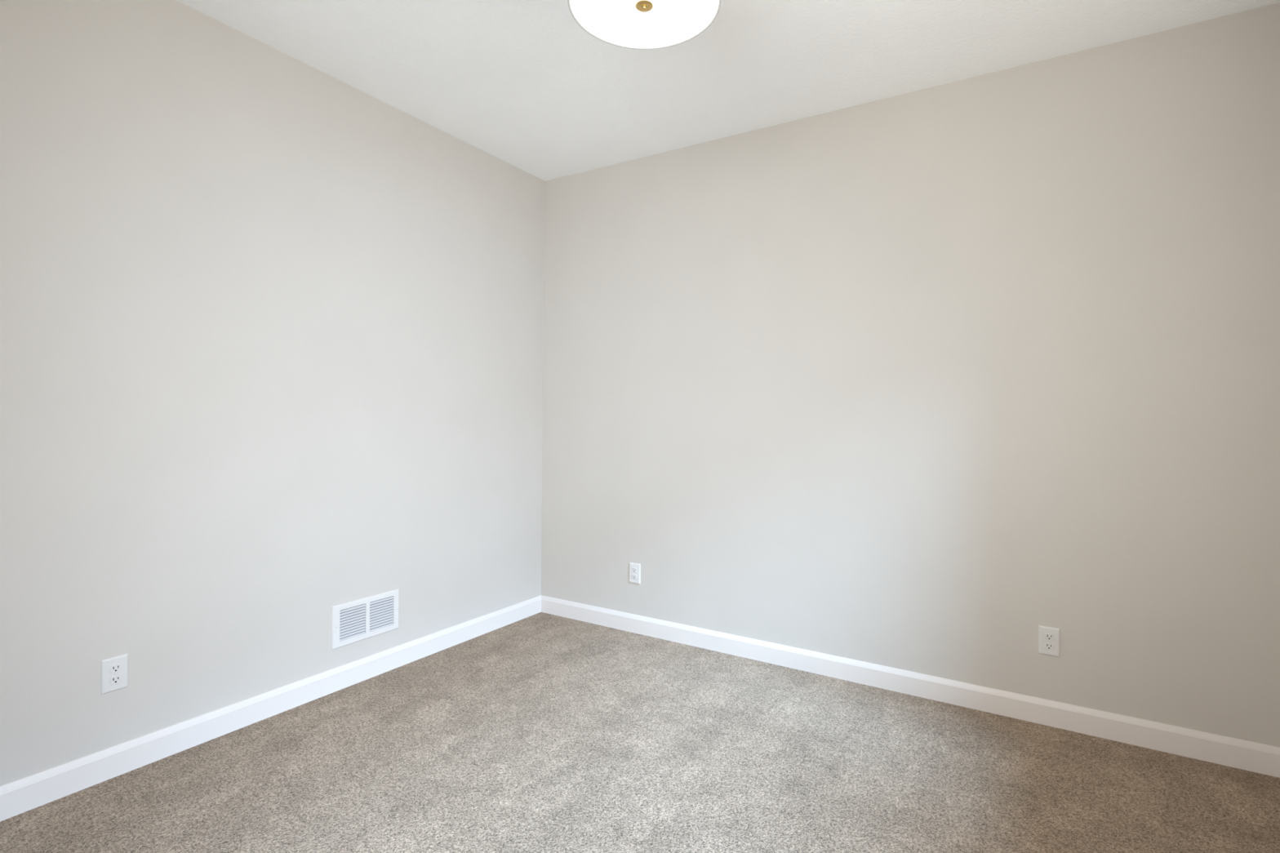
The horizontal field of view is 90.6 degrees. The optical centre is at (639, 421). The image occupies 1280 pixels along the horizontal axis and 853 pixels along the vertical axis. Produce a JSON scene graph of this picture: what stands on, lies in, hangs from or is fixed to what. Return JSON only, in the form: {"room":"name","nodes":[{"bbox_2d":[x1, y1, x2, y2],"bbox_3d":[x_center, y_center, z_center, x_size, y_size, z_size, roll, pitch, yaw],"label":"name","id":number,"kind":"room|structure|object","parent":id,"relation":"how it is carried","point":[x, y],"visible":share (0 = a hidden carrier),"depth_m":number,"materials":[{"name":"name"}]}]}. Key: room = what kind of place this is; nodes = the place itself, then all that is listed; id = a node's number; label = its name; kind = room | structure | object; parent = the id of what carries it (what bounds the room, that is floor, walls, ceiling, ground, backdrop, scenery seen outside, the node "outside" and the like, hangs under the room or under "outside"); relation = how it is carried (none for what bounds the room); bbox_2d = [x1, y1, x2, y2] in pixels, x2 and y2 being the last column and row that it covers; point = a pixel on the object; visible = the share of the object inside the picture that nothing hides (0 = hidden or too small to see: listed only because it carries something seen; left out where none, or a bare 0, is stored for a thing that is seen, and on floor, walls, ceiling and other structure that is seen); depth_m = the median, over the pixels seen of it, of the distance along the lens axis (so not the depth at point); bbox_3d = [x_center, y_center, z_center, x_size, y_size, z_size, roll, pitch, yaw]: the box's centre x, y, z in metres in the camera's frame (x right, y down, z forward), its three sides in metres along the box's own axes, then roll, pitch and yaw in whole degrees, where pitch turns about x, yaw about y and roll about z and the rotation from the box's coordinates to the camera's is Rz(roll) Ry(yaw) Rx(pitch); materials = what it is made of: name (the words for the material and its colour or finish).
{"room":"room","nodes":[
{"label":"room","id":0,"kind":"room"},
{"bbox_2d":[0,0,545,786],"bbox_3d":[-1.672,-0.160,2.506,0.140,2.755,4.030,1,1,32],"label":"wall","id":1,"kind":"structure","parent":0,"point":[271,329],"depth_m":2.47,"materials":[{"name":"beige paint"}]},
{"bbox_2d":[101,653,128,694],"bbox_3d":[-1.804,0.867,2.179,0.010,0.118,0.076,1,1,32],"label":"wall outlet","id":2,"kind":"object","parent":1,"relation":"attached to","point":[114,670],"visible":1,"depth_m":2.17,"materials":[{"name":"white plastic"}]},
{"bbox_2d":[109,675,121,684],"bbox_3d":[-1.801,0.886,2.177,0.003,0.028,0.035,1,1,32],"label":"receptacle","id":3,"kind":"object","parent":2,"relation":"attached to","point":[113,679],"depth_m":2.18,"materials":[{"name":"white plastic"}]},
{"bbox_2d":[109,663,121,673],"bbox_3d":[-1.801,0.847,2.177,0.003,0.028,0.035,1,1,32],"label":"receptacle","id":4,"kind":"object","parent":2,"relation":"attached to","point":[113,668],"depth_m":2.18,"materials":[{"name":"white plastic"}]},
{"bbox_2d":[0,595,541,821],"bbox_3d":[-1.621,1.172,2.477,0.014,0.113,3.750,1,1,32],"label":"baseboard","id":5,"kind":"structure","parent":1,"relation":"attached to","point":[27,793],"depth_m":2.46,"materials":[{"name":"white wood"}]},
{"bbox_2d":[331,589,399,649],"bbox_3d":[-1.292,0.929,3.003,0.010,0.196,0.352,1,1,32],"label":"air vent","id":6,"kind":"object","parent":1,"relation":"in","point":[359,620],"visible":1,"depth_m":2.99,"materials":[{"name":"white metal"}]},
{"bbox_2d":[0,612,1279,852],"bbox_3d":[-0.161,1.292,1.569,3.735,0.100,4.030,1,1,32],"label":"floor","id":7,"kind":"structure","parent":0,"point":[541,732],"depth_m":2.22,"materials":[{"name":"beige carpet"}]},
{"bbox_2d":[176,0,1279,181],"bbox_3d":[-0.130,-1.562,1.545,3.735,0.100,4.030,1,1,32],"label":"ceiling","id":8,"kind":"structure","parent":0,"point":[521,82],"depth_m":2.63,"materials":[{"name":"paint"}]},
{"bbox_2d":[567,0,720,49],"bbox_3d":[0.013,-1.301,1.674,0.403,0.422,0.403,1,1,32],"label":"ceiling light","id":9,"kind":"object","parent":8,"relation":"attached to","point":[642,24],"visible":1,"depth_m":1.74,"materials":[{"name":"white glass"}]},
{"bbox_2d":[541,2,1279,747],"bbox_3d":[0.882,-0.138,3.208,3.455,2.755,0.140,1,1,32],"label":"wall","id":10,"kind":"structure","parent":0,"point":[925,381],"depth_m":2.78,"materials":[{"name":"beige paint"}]},
{"bbox_2d":[629,562,640,584],"bbox_3d":[-0.032,0.882,3.690,0.076,0.118,0.010,1,1,32],"label":"wall outlet","id":11,"kind":"object","parent":10,"relation":"attached to","point":[634,568],"visible":1,"depth_m":3.68,"materials":[{"name":"white plastic"}]},
{"bbox_2d":[631,573,636,579],"bbox_3d":[-0.034,0.901,3.687,0.035,0.028,0.003,1,1,32],"label":"receptacle","id":12,"kind":"object","parent":11,"relation":"attached to","point":[633,575],"depth_m":3.69,"materials":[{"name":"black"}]},
{"bbox_2d":[631,567,636,573],"bbox_3d":[-0.033,0.863,3.687,0.035,0.028,0.003,1,1,32],"label":"receptacle","id":13,"kind":"object","parent":11,"relation":"attached to","point":[633,569],"depth_m":3.69,"materials":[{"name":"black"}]},
{"bbox_2d":[541,595,1279,777],"bbox_3d":[0.826,1.193,3.154,3.455,0.113,0.014,1,1,32],"label":"baseboard","id":14,"kind":"structure","parent":10,"relation":"attached to","point":[1261,758],"depth_m":2.78,"materials":[{"name":"white paint"}]},
{"bbox_2d":[1038,625,1060,657],"bbox_3d":[1.690,0.907,2.619,0.076,0.118,0.010,1,1,32],"label":"wall outlet","id":15,"kind":"object","parent":10,"relation":"attached to","point":[1049,637],"visible":1,"depth_m":2.62,"materials":[{"name":"white plastic"}]},
{"bbox_2d":[1044,642,1053,650],"bbox_3d":[1.688,0.927,2.616,0.035,0.028,0.003,1,1,32],"label":"receptacle","id":16,"kind":"object","parent":15,"relation":"attached to","point":[1047,646],"depth_m":2.62,"materials":[{"name":"white plastic"}]},
{"bbox_2d":[1044,633,1054,640],"bbox_3d":[1.689,0.888,2.615,0.035,0.028,0.003,1,1,32],"label":"receptacle","id":17,"kind":"object","parent":15,"relation":"attached to","point":[1047,637],"depth_m":2.61,"materials":[{"name":"white plastic"}]}
]}

